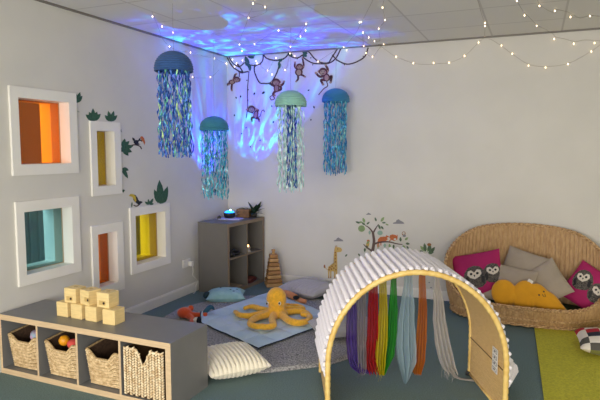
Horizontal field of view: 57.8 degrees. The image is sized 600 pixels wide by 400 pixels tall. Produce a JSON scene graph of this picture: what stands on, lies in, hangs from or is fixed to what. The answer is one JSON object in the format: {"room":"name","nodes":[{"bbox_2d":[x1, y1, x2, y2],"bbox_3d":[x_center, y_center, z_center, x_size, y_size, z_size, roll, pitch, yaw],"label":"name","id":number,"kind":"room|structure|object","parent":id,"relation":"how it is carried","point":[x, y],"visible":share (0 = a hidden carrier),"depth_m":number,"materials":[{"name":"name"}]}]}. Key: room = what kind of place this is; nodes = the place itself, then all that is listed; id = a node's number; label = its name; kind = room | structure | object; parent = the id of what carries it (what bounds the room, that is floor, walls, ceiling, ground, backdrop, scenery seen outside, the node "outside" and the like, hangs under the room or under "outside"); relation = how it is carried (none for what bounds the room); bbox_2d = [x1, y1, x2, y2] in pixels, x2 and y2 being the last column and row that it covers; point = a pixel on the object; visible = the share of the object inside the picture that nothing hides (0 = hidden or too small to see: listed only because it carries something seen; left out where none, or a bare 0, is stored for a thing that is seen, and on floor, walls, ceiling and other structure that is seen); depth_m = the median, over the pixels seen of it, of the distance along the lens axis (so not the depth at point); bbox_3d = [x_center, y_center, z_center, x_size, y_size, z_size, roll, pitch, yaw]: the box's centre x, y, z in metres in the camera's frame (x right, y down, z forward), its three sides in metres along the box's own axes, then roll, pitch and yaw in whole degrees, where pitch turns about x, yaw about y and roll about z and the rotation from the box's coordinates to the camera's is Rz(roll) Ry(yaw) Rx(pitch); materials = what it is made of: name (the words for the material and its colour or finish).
{"room":"care facility","nodes":[
{"label":"care facility","id":0,"kind":"room"},
{"bbox_2d":[18,102,41,263],"bbox_3d":[-3.479,-0.254,5.165,0.100,2.648,10.600,2,6,23],"label":"wall","id":1,"kind":"structure","parent":0,"point":[29,113],"depth_m":6.08,"materials":[{"name":"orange paint"}]},
{"bbox_2d":[0,0,227,357],"bbox_3d":[-1.910,-0.189,4.488,0.280,2.648,10.600,2,6,23],"label":"wall","id":2,"kind":"structure","parent":0,"point":[44,46],"depth_m":4.67,"materials":[{"name":"paint"}]},
{"bbox_2d":[8,85,78,175],"bbox_3d":[-2.047,-0.515,4.140,0.318,0.631,0.601,2,6,23],"label":"window","id":3,"kind":"structure","parent":2,"relation":"in","point":[58,109],"depth_m":4.28,"materials":[{"name":"beige wood"}]},
{"bbox_2d":[14,196,81,286],"bbox_3d":[-2.049,0.293,4.214,0.318,0.616,0.584,2,6,23],"label":"window","id":4,"kind":"structure","parent":2,"relation":"in","point":[61,216],"depth_m":4.34,"materials":[{"name":"beige wood"}]},
{"bbox_2d":[76,93,81,102],"bbox_3d":[-1.782,-0.825,4.365,0.002,0.093,0.090,2,6,23],"label":"sticker","id":5,"kind":"object","parent":2,"relation":"attached to","point":[78,97],"visible":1,"depth_m":4.37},
{"bbox_2d":[86,109,100,120],"bbox_3d":[-1.720,-0.711,4.519,0.002,0.105,0.170,2,6,23],"label":"sticker","id":6,"kind":"object","parent":2,"relation":"attached to","point":[92,116],"visible":1,"depth_m":4.52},
{"bbox_2d":[0,281,198,371],"bbox_3d":[-2.371,1.214,3.177,0.018,0.097,7.600,2,6,23],"label":"baseboard","id":7,"kind":"structure","parent":2,"relation":"attached to","point":[153,303],"depth_m":5.44,"materials":[{"name":"white wood"}]},
{"bbox_2d":[89,121,121,195],"bbox_3d":[-1.802,-0.362,4.723,0.318,0.625,0.352,2,6,23],"label":"window","id":8,"kind":"structure","parent":2,"relation":"in","point":[104,137],"depth_m":4.76,"materials":[{"name":"beige wood"}]},
{"bbox_2d":[90,221,124,290],"bbox_3d":[-1.809,0.507,4.792,0.318,0.617,0.374,2,6,23],"label":"window","id":9,"kind":"structure","parent":2,"relation":"in","point":[107,240],"depth_m":4.85,"materials":[{"name":"beige wood"}]},
{"bbox_2d":[105,111,116,120],"bbox_3d":[-1.638,-0.729,4.708,0.002,0.096,0.155,2,6,23],"label":"sticker","id":10,"kind":"object","parent":2,"relation":"attached to","point":[110,117],"visible":1,"depth_m":4.70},
{"bbox_2d":[122,167,127,177],"bbox_3d":[-1.575,-0.244,4.901,0.002,0.104,0.091,2,6,23],"label":"sticker","id":11,"kind":"object","parent":2,"relation":"attached to","point":[124,169],"visible":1,"depth_m":4.90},
{"bbox_2d":[121,139,132,155],"bbox_3d":[-1.564,-0.477,4.903,0.002,0.158,0.180,2,6,23],"label":"sticker","id":12,"kind":"object","parent":2,"relation":"attached to","point":[125,148],"visible":1,"depth_m":4.89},
{"bbox_2d":[35,0,227,57],"bbox_3d":[-2.365,-1.367,2.936,0.020,0.014,7.600,2,6,23],"label":"trim","id":13,"kind":"structure","parent":2,"relation":"attached to","point":[42,1],"depth_m":4.76,"materials":[{"name":"grey metal"}]},
{"bbox_2d":[129,194,141,206],"bbox_3d":[-1.524,0.001,5.043,0.002,0.125,0.193,2,6,23],"label":"sticker","id":14,"kind":"object","parent":2,"relation":"attached to","point":[135,198],"visible":1,"depth_m":5.04,"materials":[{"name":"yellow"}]},
{"bbox_2d":[132,136,144,148],"bbox_3d":[-1.506,-0.532,5.032,0.002,0.125,0.220,2,6,23],"label":"sticker","id":15,"kind":"object","parent":2,"relation":"attached to","point":[136,142],"visible":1,"depth_m":5.05,"materials":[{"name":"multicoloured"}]},
{"bbox_2d":[145,199,153,204],"bbox_3d":[-1.449,0.021,5.220,0.002,0.067,0.133,2,6,23],"label":"sticker","id":16,"kind":"object","parent":2,"relation":"attached to","point":[151,201],"visible":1,"depth_m":5.24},
{"bbox_2d":[129,203,170,274],"bbox_3d":[-1.579,0.353,5.312,0.318,0.618,0.583,2,6,23],"label":"window","id":17,"kind":"structure","parent":2,"relation":"in","point":[155,240],"depth_m":5.46,"materials":[{"name":"beige wood"}]},
{"bbox_2d":[154,180,167,203],"bbox_3d":[-1.375,-0.080,5.380,0.002,0.247,0.231,2,6,23],"label":"sticker","id":18,"kind":"object","parent":2,"relation":"attached to","point":[161,195],"visible":1,"depth_m":5.37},
{"bbox_2d":[182,258,190,267],"bbox_3d":[-1.214,0.676,5.814,0.014,0.088,0.135,2,6,23],"label":"wall socket","id":19,"kind":"object","parent":2,"relation":"attached to","point":[185,263],"visible":0.98,"depth_m":5.79,"materials":[{"name":"white plastic"}]},
{"bbox_2d":[189,261,198,293],"bbox_3d":[-1.148,0.831,5.915,0.041,0.359,0.171,2,6,23],"label":"plug","id":20,"kind":"object","parent":2,"relation":"attached to","point":[191,263],"visible":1,"depth_m":5.85,"materials":[{"name":"white plastic"}]},
{"bbox_2d":[0,282,543,399],"bbox_3d":[0.143,1.266,3.730,8.000,0.100,10.600,2,6,23],"label":"floor","id":21,"kind":"structure","parent":0,"point":[299,384],"depth_m":3.65,"materials":[{"name":"teal carpet"}]},
{"bbox_2d":[24,210,140,263],"bbox_3d":[-2.497,0.309,6.677,0.070,1.250,2.850,2,6,23],"label":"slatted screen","id":22,"kind":"object","parent":21,"relation":"on","point":[33,229],"visible":0.02,"depth_m":5.83,"materials":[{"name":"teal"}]},
{"bbox_2d":[0,300,207,399],"bbox_3d":[-1.346,1.008,3.667,1.444,0.420,0.390,2,6,23],"label":"shelf unit","id":23,"kind":"object","parent":21,"relation":"on","point":[184,343],"visible":0.71,"depth_m":3.50,"materials":[{"name":"grey laminate"}]},
{"bbox_2d":[8,324,36,369],"bbox_3d":[-1.830,1.022,3.876,0.320,0.272,0.339,2,6,23],"label":"storage basket","id":24,"kind":"object","parent":23,"relation":"on","point":[23,348],"visible":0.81,"depth_m":3.76,"materials":[{"name":"beige wicker"}]},
{"bbox_2d":[30,330,35,338],"bbox_3d":[-1.828,0.944,3.782,0.140,0.078,0.105,2,6,23],"label":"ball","id":25,"kind":"object","parent":24,"relation":"in","point":[33,333],"visible":0.27,"depth_m":3.74,"materials":[{"name":"white plastic"}]},
{"bbox_2d":[44,331,76,378],"bbox_3d":[-1.512,1.036,3.740,0.315,0.272,0.339,2,6,23],"label":"storage basket","id":26,"kind":"object","parent":23,"relation":"on","point":[62,359],"visible":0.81,"depth_m":3.62,"materials":[{"name":"beige wicker"}]},
{"bbox_2d":[59,335,69,345],"bbox_3d":[-1.594,0.949,3.671,0.072,0.072,0.072,2,6,23],"label":"ball","id":27,"kind":"object","parent":26,"relation":"in","point":[63,339],"visible":0.93,"depth_m":3.65,"materials":[{"name":"orange plastic"}]},
{"bbox_2d":[67,338,75,347],"bbox_3d":[-1.509,0.964,3.640,0.112,0.068,0.086,2,6,23],"label":"toy","id":28,"kind":"object","parent":26,"relation":"in","point":[70,342],"visible":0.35,"depth_m":3.61,"materials":[{"name":"plastic"}]},
{"bbox_2d":[56,299,70,316],"bbox_3d":[-1.599,0.740,3.735,0.100,0.100,0.100,2,6,23],"label":"wooden block","id":29,"kind":"object","parent":23,"relation":"on","point":[63,308],"visible":0.61,"depth_m":3.69,"materials":[{"name":"brown wood"}]},
{"bbox_2d":[71,302,85,319],"bbox_3d":[-1.481,0.745,3.687,0.103,0.100,0.103,2,6,23],"label":"wooden block","id":30,"kind":"object","parent":23,"relation":"on","point":[77,309],"visible":0.59,"depth_m":3.64,"materials":[{"name":"brown wood"}]},
{"bbox_2d":[64,285,85,302],"bbox_3d":[-1.536,0.641,3.711,0.102,0.101,0.105,2,6,23],"label":"wooden block","id":31,"kind":"object","parent":30,"relation":"on","point":[71,293],"visible":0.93,"depth_m":3.67,"materials":[{"name":"brown wood"}]},
{"bbox_2d":[85,304,103,321],"bbox_3d":[-1.364,0.750,3.634,0.104,0.100,0.104,2,6,23],"label":"wooden block","id":32,"kind":"object","parent":23,"relation":"on","point":[93,313],"visible":0.66,"depth_m":3.59,"materials":[{"name":"brown wood"}]},
{"bbox_2d":[80,286,100,305],"bbox_3d":[-1.408,0.647,3.654,0.106,0.101,0.104,4,7,36],"label":"wooden block","id":33,"kind":"object","parent":32,"relation":"on","point":[88,296],"visible":0.96,"depth_m":3.62,"materials":[{"name":"brown wood"}]},
{"bbox_2d":[85,338,119,388],"bbox_3d":[-1.187,1.049,3.599,0.300,0.272,0.340,2,6,23],"label":"storage basket","id":34,"kind":"object","parent":23,"relation":"on","point":[102,355],"visible":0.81,"depth_m":3.49,"materials":[{"name":"beige wicker"}]},
{"bbox_2d":[102,306,124,325],"bbox_3d":[-1.223,0.757,3.565,0.102,0.100,0.102,2,6,23],"label":"wooden block","id":35,"kind":"object","parent":23,"relation":"on","point":[115,315],"visible":0.9,"depth_m":3.53,"materials":[{"name":"brown wood"}]},
{"bbox_2d":[97,289,118,307],"bbox_3d":[-1.274,0.652,3.598,0.103,0.101,0.105,2,6,23],"label":"wooden block","id":36,"kind":"object","parent":35,"relation":"on","point":[107,298],"visible":1,"depth_m":3.56,"materials":[{"name":"brown wood"}]},
{"bbox_2d":[123,343,165,399],"bbox_3d":[-0.883,1.040,3.447,0.307,0.318,0.354,2,6,23],"label":"storage basket","id":37,"kind":"object","parent":23,"relation":"on","point":[144,366],"visible":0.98,"depth_m":3.30,"materials":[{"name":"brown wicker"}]},
{"bbox_2d":[198,215,263,291],"bbox_3d":[-0.765,0.601,6.162,0.390,0.770,0.735,3,6,28],"label":"shelf unit","id":38,"kind":"object","parent":21,"relation":"on","point":[217,238],"visible":0.81,"depth_m":5.94,"materials":[{"name":"grey laminate"}]},
{"bbox_2d":[218,217,243,219],"bbox_3d":[-0.778,0.212,6.123,0.250,0.012,0.150,2,6,15],"label":"tray","id":39,"kind":"object","parent":38,"relation":"on","point":[222,218],"visible":0.96,"depth_m":6.10,"materials":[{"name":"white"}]},
{"bbox_2d":[223,209,234,217],"bbox_3d":[-0.802,0.153,6.176,0.136,0.096,0.136,2,6,23],"label":"projector","id":40,"kind":"object","parent":39,"relation":"on","point":[229,213],"visible":1,"depth_m":6.13,"materials":[{"name":"black plastic"}]},
{"bbox_2d":[230,248,239,256],"bbox_3d":[-0.726,0.568,5.945,0.100,0.090,0.200,2,6,23],"label":"headphones","id":41,"kind":"object","parent":38,"relation":"on","point":[233,251],"visible":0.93,"depth_m":5.90,"materials":[{"name":"black plastic"}]},
{"bbox_2d":[230,283,241,287],"bbox_3d":[-0.766,0.955,5.993,0.170,0.018,0.220,3,6,26],"label":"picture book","id":42,"kind":"object","parent":38,"relation":"on","point":[231,284],"visible":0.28,"depth_m":6.00,"materials":[{"name":"brown paper"}]},
{"bbox_2d":[236,208,250,217],"bbox_3d":[-0.651,0.151,6.311,0.150,0.095,0.110,1,5,12],"label":"wooden crate","id":43,"kind":"object","parent":38,"relation":"on","point":[241,212],"visible":0.95,"depth_m":6.26,"materials":[{"name":"brown wood"}]},
{"bbox_2d":[248,276,256,282],"bbox_3d":[-0.610,0.917,6.282,0.160,0.040,0.201,2,6,18],"label":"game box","id":44,"kind":"object","parent":38,"relation":"on","point":[251,279],"visible":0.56,"depth_m":6.26,"materials":[{"name":"red"}]},
{"bbox_2d":[246,202,263,216],"bbox_3d":[-0.554,0.106,6.304,0.327,0.189,0.176,2,6,23],"label":"potted plant","id":45,"kind":"object","parent":38,"relation":"on","point":[255,209],"visible":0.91,"depth_m":6.30,"materials":[{"name":"green plant"}]},
{"bbox_2d":[163,295,367,372],"bbox_3d":[-0.310,1.103,4.759,1.980,0.027,1.970,-4,7,-36],"label":"round rug","id":46,"kind":"object","parent":21,"relation":"on","point":[299,351],"visible":0.13,"depth_m":4.23,"materials":[{"name":"grey carpet"}]},
{"bbox_2d":[177,305,207,322],"bbox_3d":[-0.982,1.035,4.857,0.327,0.117,0.258,2,6,23],"label":"toy","id":47,"kind":"object","parent":46,"relation":"on","point":[184,312],"visible":0.92,"depth_m":4.89,"materials":[{"name":"orange fabric"}]},
{"bbox_2d":[203,287,244,301],"bbox_3d":[-0.780,0.980,5.595,0.436,0.144,0.320,0,5,-5],"label":"cushion","id":48,"kind":"object","parent":46,"relation":"on","point":[220,294],"visible":0.93,"depth_m":5.47,"materials":[{"name":"teal fabric"}]},
{"bbox_2d":[207,341,271,378],"bbox_3d":[-0.491,1.126,3.837,0.436,0.166,0.480,-3,6,-26],"label":"cushion","id":49,"kind":"object","parent":46,"relation":"on","point":[230,359],"visible":0.91,"depth_m":3.69,"materials":[{"name":"beige fabric"}]},
{"bbox_2d":[200,293,319,348],"bbox_3d":[-0.318,1.019,4.985,1.137,0.103,1.221,5,7,43],"label":"play mat","id":50,"kind":"object","parent":46,"relation":"on","point":[223,320],"visible":0.62,"depth_m":4.70,"materials":[{"name":"blue fabric"}]},
{"bbox_2d":[233,287,312,329],"bbox_3d":[-0.227,0.935,4.856,0.656,0.288,0.664,-2,6,-22],"label":"toy","id":51,"kind":"object","parent":50,"relation":"on","point":[277,308],"visible":1,"depth_m":4.82,"materials":[{"name":"yellow fabric"}]},
{"bbox_2d":[284,290,306,303],"bbox_3d":[-0.063,0.979,5.487,0.101,0.081,0.366,-4,6,-34],"label":"toy","id":52,"kind":"object","parent":50,"relation":"on","point":[289,294],"visible":0.88,"depth_m":5.45,"materials":[{"name":"brown"}]},
{"bbox_2d":[308,315,345,337],"bbox_3d":[0.298,1.044,4.496,0.400,0.150,0.340,-1,6,-15],"label":"cushion","id":53,"kind":"object","parent":46,"relation":"on","point":[341,332],"visible":0.2,"depth_m":4.38,"materials":[{"name":"grey fabric"}]},
{"bbox_2d":[264,249,282,287],"bbox_3d":[-0.304,0.770,6.210,0.185,0.422,0.185,-1,5,-12],"label":"tower","id":54,"kind":"object","parent":21,"relation":"on","point":[273,275],"visible":0.98,"depth_m":6.15,"materials":[{"name":"brown wood"}]},
{"bbox_2d":[279,278,329,298],"bbox_3d":[0.073,0.944,5.810,0.500,0.164,0.460,4,7,38],"label":"cushion","id":55,"kind":"object","parent":21,"relation":"on","point":[305,288],"visible":0.83,"depth_m":5.67,"materials":[{"name":"grey fabric"}]},
{"bbox_2d":[319,250,509,399],"bbox_3d":[0.673,0.804,3.454,1.104,0.871,0.633,0,5,2],"label":"arch frame","id":56,"kind":"object","parent":21,"relation":"on","point":[488,351],"visible":0.62,"depth_m":3.27,"materials":[{"name":"wood"}]},
{"bbox_2d":[346,303,371,373],"bbox_3d":[0.390,0.830,3.572,0.173,0.635,0.070,0,5,-5],"label":"scarf","id":57,"kind":"object","parent":56,"relation":"hanging from","point":[351,316],"visible":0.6,"depth_m":3.57,"materials":[{"name":"purple fabric"}]},
{"bbox_2d":[356,294,366,376],"bbox_3d":[0.405,0.834,3.564,0.074,0.730,0.067,0,5,1],"label":"scarf","id":58,"kind":"object","parent":56,"relation":"hanging from","point":[361,303],"visible":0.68,"depth_m":3.57,"materials":[{"name":"fabric"}]},
{"bbox_2d":[366,286,378,374],"bbox_3d":[0.478,0.790,3.564,0.100,0.727,0.070,0,5,3],"label":"scarf","id":59,"kind":"object","parent":56,"relation":"hanging from","point":[372,323],"visible":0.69,"depth_m":3.56,"materials":[{"name":"red fabric"}]},
{"bbox_2d":[375,281,387,380],"bbox_3d":[0.535,0.807,3.543,0.082,0.800,0.070,0,5,2],"label":"scarf","id":60,"kind":"object","parent":56,"relation":"hanging from","point":[381,344],"visible":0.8,"depth_m":3.53,"materials":[{"name":"yellow fabric"}]},
{"bbox_2d":[380,278,397,374],"bbox_3d":[0.582,0.772,3.585,0.116,0.768,0.069,-1,5,-10],"label":"scarf","id":61,"kind":"object","parent":56,"relation":"hanging from","point":[393,307],"visible":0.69,"depth_m":3.59,"materials":[{"name":"green fabric"}]},
{"bbox_2d":[396,275,416,383],"bbox_3d":[0.691,0.794,3.519,0.134,0.804,0.069,0,5,3],"label":"scarf","id":62,"kind":"object","parent":56,"relation":"hanging from","point":[406,348],"visible":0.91,"depth_m":3.53,"materials":[{"name":"blue fabric"}]},
{"bbox_2d":[315,247,518,387],"bbox_3d":[0.732,0.710,3.466,1.279,0.722,0.647,0,5,2],"label":"cover","id":63,"kind":"object","parent":56,"relation":"on","point":[374,266],"visible":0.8,"depth_m":3.36,"materials":[{"name":"white fabric"}]},
{"bbox_2d":[412,275,426,374],"bbox_3d":[0.791,0.778,3.552,0.086,0.745,0.067,0,5,2],"label":"scarf","id":64,"kind":"object","parent":56,"relation":"hanging from","point":[421,332],"visible":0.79,"depth_m":3.54,"materials":[{"name":"orange fabric"}]},
{"bbox_2d":[433,277,473,380],"bbox_3d":[1.000,0.829,3.628,0.319,0.788,0.233,-3,6,-33],"label":"scarf","id":65,"kind":"object","parent":56,"relation":"hanging from","point":[441,336],"visible":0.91,"depth_m":3.54,"materials":[{"name":"white fabric"}]},
{"bbox_2d":[444,223,599,330],"bbox_3d":[2.047,0.670,4.979,1.438,0.848,0.662,2,6,23],"label":"wicker sofa","id":66,"kind":"object","parent":21,"relation":"on","point":[567,248],"visible":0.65,"depth_m":5.08,"materials":[{"name":"beige wicker"}]},
{"bbox_2d":[488,299,581,309],"bbox_3d":[2.049,0.989,5.015,1.200,0.070,0.540,2,6,23],"label":"seat cushion","id":67,"kind":"object","parent":66,"relation":"on","point":[567,306],"visible":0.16,"depth_m":4.92,"materials":[{"name":"black fabric"}]},
{"bbox_2d":[452,249,500,293],"bbox_3d":[1.698,0.703,5.191,0.550,0.494,0.206,3,6,29],"label":"cushion","id":68,"kind":"object","parent":67,"relation":"on","point":[482,269],"visible":0.73,"depth_m":5.14,"materials":[{"name":"fabric"}]},
{"bbox_2d":[483,264,538,305],"bbox_3d":[1.927,0.784,5.005,0.468,0.364,0.182,5,7,40],"label":"cushion","id":69,"kind":"object","parent":67,"relation":"on","point":[514,275],"visible":0.38,"depth_m":4.97,"materials":[{"name":"beige fabric"}]},
{"bbox_2d":[491,279,565,309],"bbox_3d":[2.033,0.856,4.837,0.623,0.320,0.102,2,6,23],"label":"cushion","id":70,"kind":"object","parent":67,"relation":"on","point":[524,293],"visible":0.84,"depth_m":4.81,"materials":[{"name":"yellow fabric"}]},
{"bbox_2d":[530,258,574,298],"bbox_3d":[2.214,0.755,4.905,0.476,0.458,0.192,2,6,23],"label":"cushion","id":71,"kind":"object","parent":67,"relation":"on","point":[550,277],"visible":0.55,"depth_m":4.85,"materials":[{"name":"beige fabric"}]},
{"bbox_2d":[503,245,547,270],"bbox_3d":[2.096,0.664,5.080,0.481,0.426,0.182,5,7,43],"label":"cushion","id":72,"kind":"object","parent":71,"relation":"on","point":[516,258],"visible":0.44,"depth_m":5.08,"materials":[{"name":"beige fabric"}]},
{"bbox_2d":[564,260,599,308],"bbox_3d":[2.562,0.784,4.812,0.206,0.462,0.485,-4,7,-39],"label":"cushion","id":73,"kind":"object","parent":67,"relation":"on","point":[585,281],"visible":0.85,"depth_m":4.80,"materials":[{"name":"fabric"}]},
{"bbox_2d":[534,327,599,399],"bbox_3d":[2.460,1.225,3.595,1.705,0.014,2.600,2,6,23],"label":"rug","id":74,"kind":"object","parent":21,"relation":"on","point":[567,371],"visible":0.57,"depth_m":3.87,"materials":[{"name":"yellow carpet"}]},
{"bbox_2d":[574,328,599,354],"bbox_3d":[2.387,1.088,4.139,0.500,0.163,0.460,2,6,20],"label":"cushion","id":75,"kind":"object","parent":74,"relation":"on","point":[589,338],"visible":1,"depth_m":4.08,"materials":[{"name":"multicoloured fabric"}]},
{"bbox_2d":[44,0,599,55],"bbox_3d":[0.149,-1.470,3.475,8.000,0.100,10.600,2,6,23],"label":"ceiling","id":76,"kind":"structure","parent":0,"point":[217,26],"depth_m":4.55,"materials":[{"name":"tile"}]},
{"bbox_2d":[154,4,193,157],"bbox_3d":[-0.961,-0.900,4.142,0.299,1.162,0.299,2,6,23],"label":"decoration","id":77,"kind":"object","parent":76,"relation":"hanging from","point":[168,62],"visible":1,"depth_m":4.10,"materials":[{"name":"blue fabric"}]},
{"bbox_2d":[199,69,228,199],"bbox_3d":[-0.859,-0.801,5.425,0.299,1.597,0.299,2,6,23],"label":"lantern","id":78,"kind":"object","parent":76,"relation":"hanging from","point":[210,124],"visible":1,"depth_m":5.40,"materials":[{"name":"teal fabric"}]},
{"bbox_2d":[239,20,306,47],"bbox_3d":[-0.287,-1.562,5.234,0.565,0.016,1.515,-1,5,-11],"label":"string lights","id":79,"kind":"object","parent":76,"relation":"in","point":[247,20],"visible":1,"depth_m":5.07,"materials":[{"name":"white plastic"}]},
{"bbox_2d":[274,90,306,192],"bbox_3d":[-0.085,-0.809,4.945,0.299,1.490,0.299,2,6,23],"label":"lantern","id":80,"kind":"object","parent":76,"relation":"hanging from","point":[288,100],"visible":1,"depth_m":4.93,"materials":[{"name":"teal"}]},
{"bbox_2d":[322,88,349,175],"bbox_3d":[0.376,-0.941,5.723,0.299,1.369,0.299,2,6,23],"label":"decoration","id":81,"kind":"object","parent":76,"relation":"hanging from","point":[335,95],"visible":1,"depth_m":5.68,"materials":[{"name":"blue"}]},
{"bbox_2d":[346,1,384,56],"bbox_3d":[0.728,-1.479,4.787,0.372,0.138,2.062,0,5,-3],"label":"string lights","id":82,"kind":"object","parent":76,"relation":"hanging from","point":[383,1],"visible":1,"depth_m":5.37,"materials":[{"name":"white plastic"}]},
{"bbox_2d":[378,37,484,64],"bbox_3d":[1.299,-1.484,5.458,1.061,0.244,0.009,2,6,23],"label":"string lights","id":83,"kind":"object","parent":76,"relation":"hanging from","point":[484,37],"visible":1,"depth_m":5.45,"materials":[{"name":"white plastic"}]},
{"bbox_2d":[478,2,596,67],"bbox_3d":[1.944,-1.335,4.338,1.036,0.350,1.650,2,6,23],"label":"string lights","id":84,"kind":"object","parent":76,"relation":"hanging from","point":[478,2],"visible":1,"depth_m":5.05,"materials":[{"name":"white plastic"}]},
{"bbox_2d":[516,0,596,44],"bbox_3d":[1.981,-1.430,4.459,1.600,0.128,0.365,-5,7,-41],"label":"string lights","id":85,"kind":"object","parent":76,"relation":"hanging from","point":[516,0],"visible":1,"depth_m":4.72,"materials":[{"name":"silver metal"}]},
{"bbox_2d":[538,2,599,17],"bbox_3d":[2.013,-1.459,4.166,0.976,0.016,0.165,-4,7,-36],"label":"string lights","id":86,"kind":"object","parent":76,"relation":"in","point":[538,2],"visible":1,"depth_m":4.21,"materials":[{"name":"silver metal"}]},
{"bbox_2d":[227,30,599,290],"bbox_3d":[1.827,-0.270,5.439,6.380,2.648,0.120,2,6,23],"label":"wall","id":87,"kind":"structure","parent":0,"point":[448,149],"depth_m":5.59,"materials":[{"name":"paint"}]},
{"bbox_2d":[227,73,240,90],"bbox_3d":[-0.790,-1.388,6.405,0.215,0.209,0.004,2,6,23],"label":"sticker","id":88,"kind":"object","parent":87,"relation":"attached to","point":[236,79],"visible":1,"depth_m":6.40,"materials":[{"name":"brown"}]},
{"bbox_2d":[227,57,247,76],"bbox_3d":[-0.740,-1.574,6.367,0.310,0.263,0.003,2,6,23],"label":"sticker","id":89,"kind":"object","parent":87,"relation":"attached to","point":[237,65],"visible":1,"depth_m":6.36,"materials":[{"name":"grey"}]},
{"bbox_2d":[246,72,248,117],"bbox_3d":[-0.613,-1.229,6.344,0.054,0.536,0.002,2,6,23],"label":"sticker","id":90,"kind":"object","parent":87,"relation":"attached to","point":[248,72],"visible":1,"depth_m":6.34,"materials":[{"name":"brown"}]},
{"bbox_2d":[244,56,253,70],"bbox_3d":[-0.584,-1.588,6.298,0.142,0.192,0.002,2,6,23],"label":"sticker","id":91,"kind":"object","parent":87,"relation":"attached to","point":[246,59],"visible":1,"depth_m":6.30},
{"bbox_2d":[246,106,264,121],"bbox_3d":[-0.522,-1.003,6.324,0.253,0.196,0.005,2,6,23],"label":"sticker","id":92,"kind":"object","parent":87,"relation":"attached to","point":[250,109],"visible":1,"depth_m":6.33,"materials":[{"name":"brown"}]},
{"bbox_2d":[251,54,287,84],"bbox_3d":[-0.347,-1.494,6.203,0.499,0.356,0.004,2,6,23],"label":"sticker","id":93,"kind":"object","parent":87,"relation":"attached to","point":[280,60],"visible":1,"depth_m":6.21,"materials":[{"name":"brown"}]},
{"bbox_2d":[270,78,284,99],"bbox_3d":[-0.259,-1.262,6.186,0.199,0.247,0.005,2,6,23],"label":"sticker","id":94,"kind":"object","parent":87,"relation":"attached to","point":[275,83],"visible":1,"depth_m":6.19,"materials":[{"name":"brown"}]},
{"bbox_2d":[294,57,305,81],"bbox_3d":[-0.002,-1.453,6.056,0.151,0.273,0.004,2,6,23],"label":"sticker","id":95,"kind":"object","parent":87,"relation":"attached to","point":[299,67],"visible":1,"depth_m":6.06,"materials":[{"name":"brown"}]},
{"bbox_2d":[288,49,340,64],"bbox_3d":[0.153,-1.570,5.979,0.642,0.173,0.003,2,6,23],"label":"sticker","id":96,"kind":"object","parent":87,"relation":"attached to","point":[304,54],"visible":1,"depth_m":5.98,"materials":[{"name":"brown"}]},
{"bbox_2d":[315,64,332,94],"bbox_3d":[0.258,-1.321,5.955,0.215,0.336,0.005,2,6,23],"label":"sticker","id":97,"kind":"object","parent":87,"relation":"attached to","point":[324,76],"visible":1,"depth_m":5.95,"materials":[{"name":"brown"}]},
{"bbox_2d":[324,245,341,277],"bbox_3d":[0.367,0.695,6.093,0.221,0.382,0.006,2,6,23],"label":"sticker","id":98,"kind":"object","parent":87,"relation":"attached to","point":[333,267],"visible":0.98,"depth_m":6.08,"materials":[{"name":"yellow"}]},
{"bbox_2d":[333,48,368,64],"bbox_3d":[0.535,-1.534,5.817,0.416,0.173,0.002,2,6,23],"label":"sticker","id":99,"kind":"object","parent":87,"relation":"attached to","point":[367,48],"visible":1,"depth_m":5.81,"materials":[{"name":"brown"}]},
{"bbox_2d":[264,273,448,300],"bbox_3d":[1.885,1.010,5.456,5.988,0.097,0.018,2,6,23],"label":"baseboard","id":100,"kind":"structure","parent":87,"relation":"attached to","point":[285,278],"depth_m":5.81,"materials":[{"name":"white wood"}]},
{"bbox_2d":[356,217,408,254],"bbox_3d":[0.883,0.402,5.841,0.604,0.445,0.007,2,6,23],"label":"sticker","id":101,"kind":"object","parent":87,"relation":"attached to","point":[361,228],"visible":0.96,"depth_m":5.88,"materials":[{"name":"brown"}]},
{"bbox_2d":[377,235,388,247],"bbox_3d":[0.893,0.445,5.843,0.134,0.150,0.003,2,6,23],"label":"sticker","id":102,"kind":"object","parent":87,"relation":"attached to","point":[386,237],"visible":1,"depth_m":5.84,"materials":[{"name":"orange"}]},
{"bbox_2d":[389,234,397,240],"bbox_3d":[0.996,0.404,5.794,0.093,0.080,0.003,2,6,23],"label":"sticker","id":103,"kind":"object","parent":87,"relation":"attached to","point":[392,237],"visible":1,"depth_m":5.79,"materials":[{"name":"orange"}]},
{"bbox_2d":[393,219,403,223],"bbox_3d":[1.046,0.230,5.758,0.122,0.053,0.001,2,6,23],"label":"sticker","id":104,"kind":"object","parent":87,"relation":"attached to","point":[398,221],"visible":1,"depth_m":5.76,"materials":[{"name":"grey paper"}]},
{"bbox_2d":[227,28,599,57],"bbox_3d":[1.893,-1.572,5.213,5.980,0.014,0.020,2,6,23],"label":"trim","id":105,"kind":"structure","parent":87,"relation":"attached to","point":[587,28],"depth_m":5.47,"materials":[{"name":"grey"}]},
{"bbox_2d":[420,243,434,253],"bbox_3d":[1.327,0.505,5.660,0.159,0.115,0.003,2,6,23],"label":"sticker","id":106,"kind":"object","parent":87,"relation":"attached to","point":[424,248],"visible":0.97,"depth_m":5.65,"materials":[{"name":"green paper"}]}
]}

